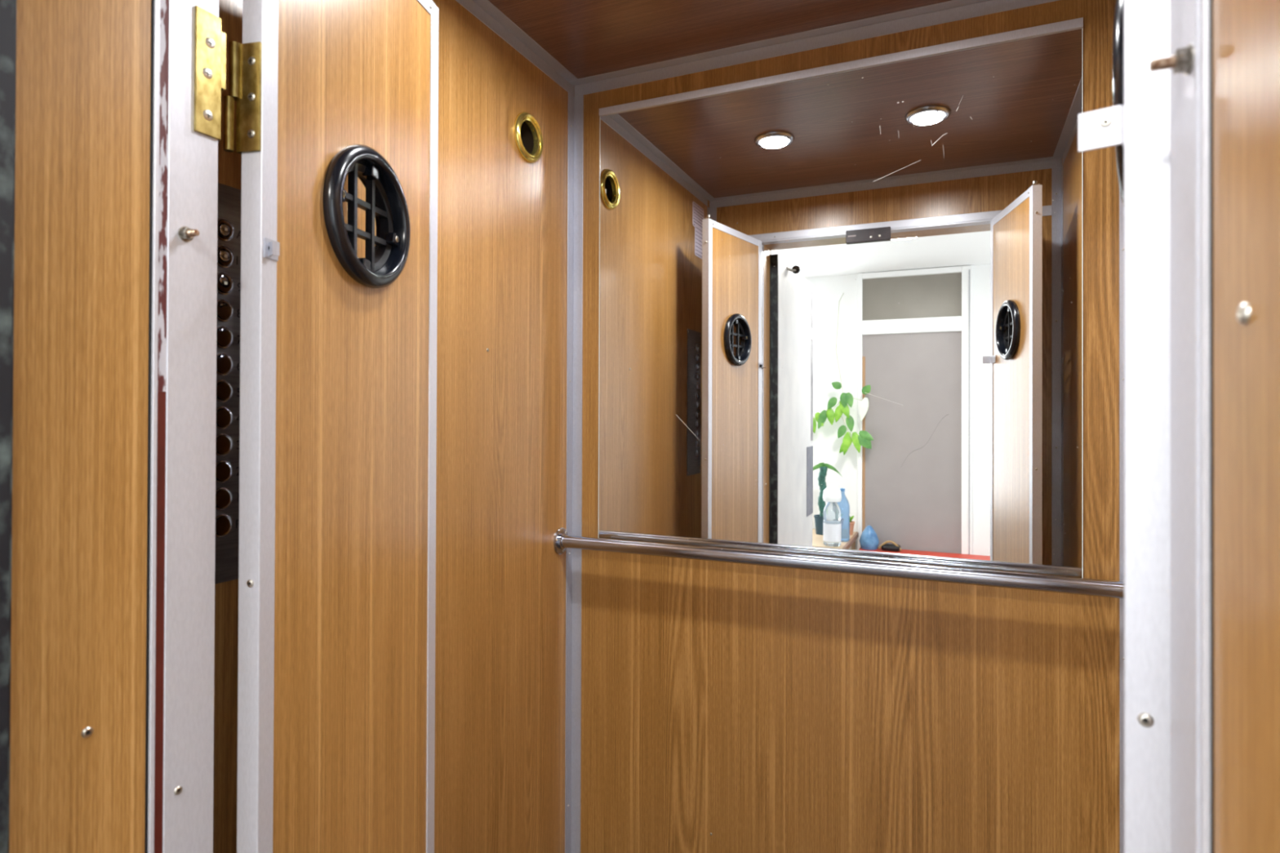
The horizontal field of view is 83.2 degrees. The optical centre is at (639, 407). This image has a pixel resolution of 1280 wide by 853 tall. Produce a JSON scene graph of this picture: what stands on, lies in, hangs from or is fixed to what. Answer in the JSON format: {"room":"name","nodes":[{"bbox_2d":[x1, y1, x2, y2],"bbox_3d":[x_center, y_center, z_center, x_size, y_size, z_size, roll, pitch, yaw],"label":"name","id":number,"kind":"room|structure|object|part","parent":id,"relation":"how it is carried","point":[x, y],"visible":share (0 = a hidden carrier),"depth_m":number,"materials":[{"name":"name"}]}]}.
{"room":"elevator interior","nodes":[
{"label":"elevator interior","id":0,"kind":"room"},
{"bbox_2d":[213,0,568,852],"bbox_3d":[-0.476,0.200,1.374,0.022,2.203,1.412,0,0,24],"label":"wall","id":1,"kind":"structure","parent":0,"point":[502,313],"depth_m":1.66,"materials":[{"name":"laminate"}]},
{"bbox_2d":[214,182,241,584],"bbox_3d":[-0.593,-0.035,1.076,0.010,0.580,0.155,0,0,24],"label":"control panel","id":2,"kind":"object","parent":1,"relation":"attached to","point":[229,198],"visible":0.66,"depth_m":1.05,"materials":[{"name":"metal"}]},
{"bbox_2d":[455,0,577,96],"bbox_3d":[-0.408,-0.885,1.462,0.032,0.032,1.170,0,0,24],"label":"trim","id":3,"kind":"structure","parent":1,"relation":"attached to","point":[484,11],"depth_m":1.74,"materials":[{"name":"metal"}]},
{"bbox_2d":[513,111,542,163],"bbox_3d":[-0.310,-0.671,1.804,0.094,0.121,0.121,0,0,24],"label":"ring","id":4,"kind":"object","parent":1,"relation":"attached to","point":[528,137],"visible":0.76,"depth_m":1.81,"materials":[{"name":"gold metal"}]},
{"bbox_2d":[564,92,583,852],"bbox_3d":[-0.181,0.221,1.976,0.032,2.171,0.032,0,0,24],"label":"trim","id":5,"kind":"structure","parent":1,"relation":"attached to","point":[575,104],"depth_m":1.99,"materials":[{"name":"metal"}]},
{"bbox_2d":[8,0,1279,852],"bbox_3d":[-0.115,0.196,0.545,1.314,2.203,0.191,0,0,24],"label":"wall","id":6,"kind":"structure","parent":0,"point":[82,284],"depth_m":0.66,"materials":[{"name":"laminate"}]},
{"bbox_2d":[7,0,17,852],"bbox_3d":[-0.570,0.289,0.630,0.022,2.015,0.022,0,0,24],"label":"trim","id":7,"kind":"structure","parent":6,"relation":"attached to","point":[15,1],"depth_m":0.64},
{"bbox_2d":[144,0,154,852],"bbox_3d":[-0.509,0.294,0.744,0.001,2.007,0.002,0,0,24],"label":"trim","id":8,"kind":"structure","parent":6,"relation":"attached to","point":[152,1],"depth_m":0.74,"materials":[{"name":"black plastic"}]},
{"bbox_2d":[147,0,160,852],"bbox_3d":[-0.506,0.294,0.747,0.004,2.007,0.005,0,0,24],"label":"trim","id":9,"kind":"structure","parent":6,"relation":"attached to","point":[157,2],"depth_m":0.75,"materials":[{"name":"white metal"}]},
{"bbox_2d":[154,391,165,852],"bbox_3d":[-0.505,0.640,0.752,0.002,1.315,0.010,0,0,24],"label":"trim","id":10,"kind":"structure","parent":6,"relation":"attached to","point":[161,446],"depth_m":0.75,"materials":[{"name":"red paint"}]},
{"bbox_2d":[157,0,168,391],"bbox_3d":[-0.501,-0.363,0.758,0.002,0.692,0.010,0,0,24],"label":"trim","id":11,"kind":"structure","parent":6,"relation":"attached to","point":[164,16],"depth_m":0.76,"materials":[{"name":"grey paint"}]},
{"bbox_2d":[177,226,199,241],"bbox_3d":[-0.482,-0.188,0.774,0.019,0.016,0.016,0,0,24],"label":"bolt","id":12,"kind":"object","parent":6,"relation":"attached to","point":[185,233],"visible":1,"depth_m":0.77,"materials":[{"name":"metal"}]},
{"bbox_2d":[177,226,191,241],"bbox_3d":[-0.490,-0.188,0.777,0.001,0.016,0.016,0,0,24],"label":"washer","id":13,"kind":"object","parent":12,"relation":"in","point":[184,234],"depth_m":0.77,"materials":[{"name":"metal"}]},
{"bbox_3d":[-0.479,-0.188,0.772,0.013,0.007,0.007,0,0,24],"label":"threaded rod","id":14,"kind":"part","parent":12,"relation":"part of","materials":[{"name":"brown metal"}]},
{"bbox_2d":[162,0,218,852],"bbox_3d":[-0.489,0.295,0.783,0.005,2.007,0.056,0,0,24],"label":"trim","id":15,"kind":"structure","parent":6,"relation":"attached to","point":[192,155],"depth_m":0.78,"materials":[{"name":"silver metal"}]},
{"bbox_2d":[193,0,438,852],"bbox_3d":[-0.417,0.285,1.017,0.060,2.005,0.492,0,0,12],"label":"door","id":16,"kind":"structure","parent":6,"relation":"in","point":[338,438],"depth_m":0.98,"materials":[{"name":"laminate"}]},
{"bbox_3d":[-0.479,-0.370,0.799,0.004,0.137,0.029,0,0,24],"label":"jamb plate","id":17,"kind":"part","parent":16,"relation":"part of","materials":[{"name":"gold metal"}]},
{"bbox_3d":[-0.455,-0.363,0.842,0.027,0.127,0.004,0,0,12],"label":"plate","id":18,"kind":"part","parent":16,"relation":"part of","materials":[{"name":"gold metal"}]},
{"bbox_3d":[-0.412,0.294,1.048,0.023,1.940,0.378,0,0,12],"label":"panel","id":19,"kind":"part","parent":16,"relation":"part of","materials":[{"name":"laminate"}]},
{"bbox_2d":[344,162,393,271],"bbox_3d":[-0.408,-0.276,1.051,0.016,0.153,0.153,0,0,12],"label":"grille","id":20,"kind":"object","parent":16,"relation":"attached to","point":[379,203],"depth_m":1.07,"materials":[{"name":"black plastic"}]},
{"bbox_3d":[-0.413,0.294,1.048,0.028,1.988,0.372,0,0,12],"label":"rail","id":21,"kind":"part","parent":16,"relation":"part of","materials":[{"name":"white metal"}]},
{"bbox_2d":[1078,0,1170,852],"bbox_3d":[0.443,0.286,0.619,0.069,2.005,0.462,0,0,38],"label":"door","id":22,"kind":"structure","parent":6,"relation":"in","point":[1137,123],"depth_m":0.47,"materials":[{"name":"metal"}]},
{"bbox_2d":[1149,44,1194,75],"bbox_3d":[0.306,-0.199,0.416,0.019,0.016,0.016,0,0,24],"label":"bolt","id":23,"kind":"object","parent":6,"relation":"attached to","point":[1182,60],"visible":1,"depth_m":0.41,"materials":[{"name":"metal"}]},
{"bbox_3d":[0.303,-0.199,0.417,0.013,0.007,0.007,0,0,24],"label":"threaded rod","id":24,"kind":"part","parent":23,"relation":"part of","materials":[{"name":"brown metal"}]},
{"bbox_2d":[1183,44,1194,75],"bbox_3d":[0.314,-0.199,0.412,0.001,0.016,0.016,0,0,24],"label":"washer","id":25,"kind":"object","parent":23,"relation":"in","point":[1188,51],"depth_m":0.41,"materials":[{"name":"metal"}]},
{"bbox_2d":[1169,0,1199,852],"bbox_3d":[0.320,0.295,0.424,0.005,2.007,0.056,0,0,24],"label":"trim","id":26,"kind":"structure","parent":6,"relation":"attached to","point":[1184,247],"depth_m":0.42,"materials":[{"name":"silver metal"}]},
{"bbox_2d":[1199,68,1200,852],"bbox_3d":[0.308,0.295,0.393,0.002,2.007,0.010,0,0,24],"label":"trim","id":27,"kind":"structure","parent":6,"relation":"attached to","point":[1199,68],"depth_m":0.40,"materials":[{"name":"metal"}]},
{"bbox_2d":[1199,0,1210,852],"bbox_3d":[0.304,0.295,0.387,0.004,2.007,0.005,0,0,24],"label":"trim","id":28,"kind":"structure","parent":6,"relation":"attached to","point":[1205,710],"depth_m":0.39,"materials":[{"name":"white metal"}]},
{"bbox_2d":[1208,0,1213,852],"bbox_3d":[0.304,0.295,0.383,0.001,2.007,0.002,0,0,24],"label":"trim","id":29,"kind":"structure","parent":6,"relation":"attached to","point":[1210,1],"depth_m":0.38,"materials":[{"name":"black plastic"}]},
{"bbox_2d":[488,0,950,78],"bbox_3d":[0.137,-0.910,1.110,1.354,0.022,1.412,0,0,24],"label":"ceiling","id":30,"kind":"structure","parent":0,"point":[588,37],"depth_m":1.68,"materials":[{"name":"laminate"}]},
{"bbox_2d":[573,0,1119,852],"bbox_3d":[0.415,0.205,1.739,1.314,2.203,0.022,0,0,24],"label":"wall","id":31,"kind":"structure","parent":0,"point":[726,707],"depth_m":1.68,"materials":[{"name":"laminate"}]},
{"bbox_2d":[568,0,1057,96],"bbox_3d":[0.409,-0.880,1.722,1.314,0.032,0.032,0,0,24],"label":"trim","id":32,"kind":"structure","parent":31,"relation":"attached to","point":[950,11],"depth_m":1.74,"materials":[{"name":"metal"}]},
{"bbox_2d":[553,527,1124,598],"bbox_3d":[0.386,0.359,1.672,1.314,0.071,0.071,0,0,24],"label":"handrail","id":33,"kind":"object","parent":31,"relation":"attached to","point":[562,540],"visible":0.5,"depth_m":1.61,"materials":[{"name":"silver metal"}]},
{"bbox_2d":[598,17,1083,577],"bbox_3d":[0.406,-0.226,1.730,1.132,1.175,0.011,0,0,24],"label":"wall mirror","id":34,"kind":"object","parent":31,"relation":"attached to","point":[841,304],"visible":0.96,"depth_m":1.68,"materials":[{"name":"silver mirror"}]},
{"bbox_2d":[1119,189,1124,852],"bbox_3d":[0.991,0.222,1.456,0.032,2.171,0.032,0,0,24],"label":"trim","id":35,"kind":"structure","parent":31,"relation":"attached to","point":[1121,205],"depth_m":1.47,"materials":[{"name":"metal"}]},
{"bbox_3d":[-0.181,0.106,0.331,3.900,2.442,0.200,0,0,24],"label":"wall","id":36,"kind":"structure","parent":0,"visible":0},
{"bbox_2d":[0,0,14,852],"bbox_3d":[-0.702,0.296,0.226,0.095,1.995,0.835,0,0,24],"label":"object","id":37,"kind":"structure","parent":36,"relation":"in","point":[6,6],"depth_m":0.61,"materials":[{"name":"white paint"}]}
]}

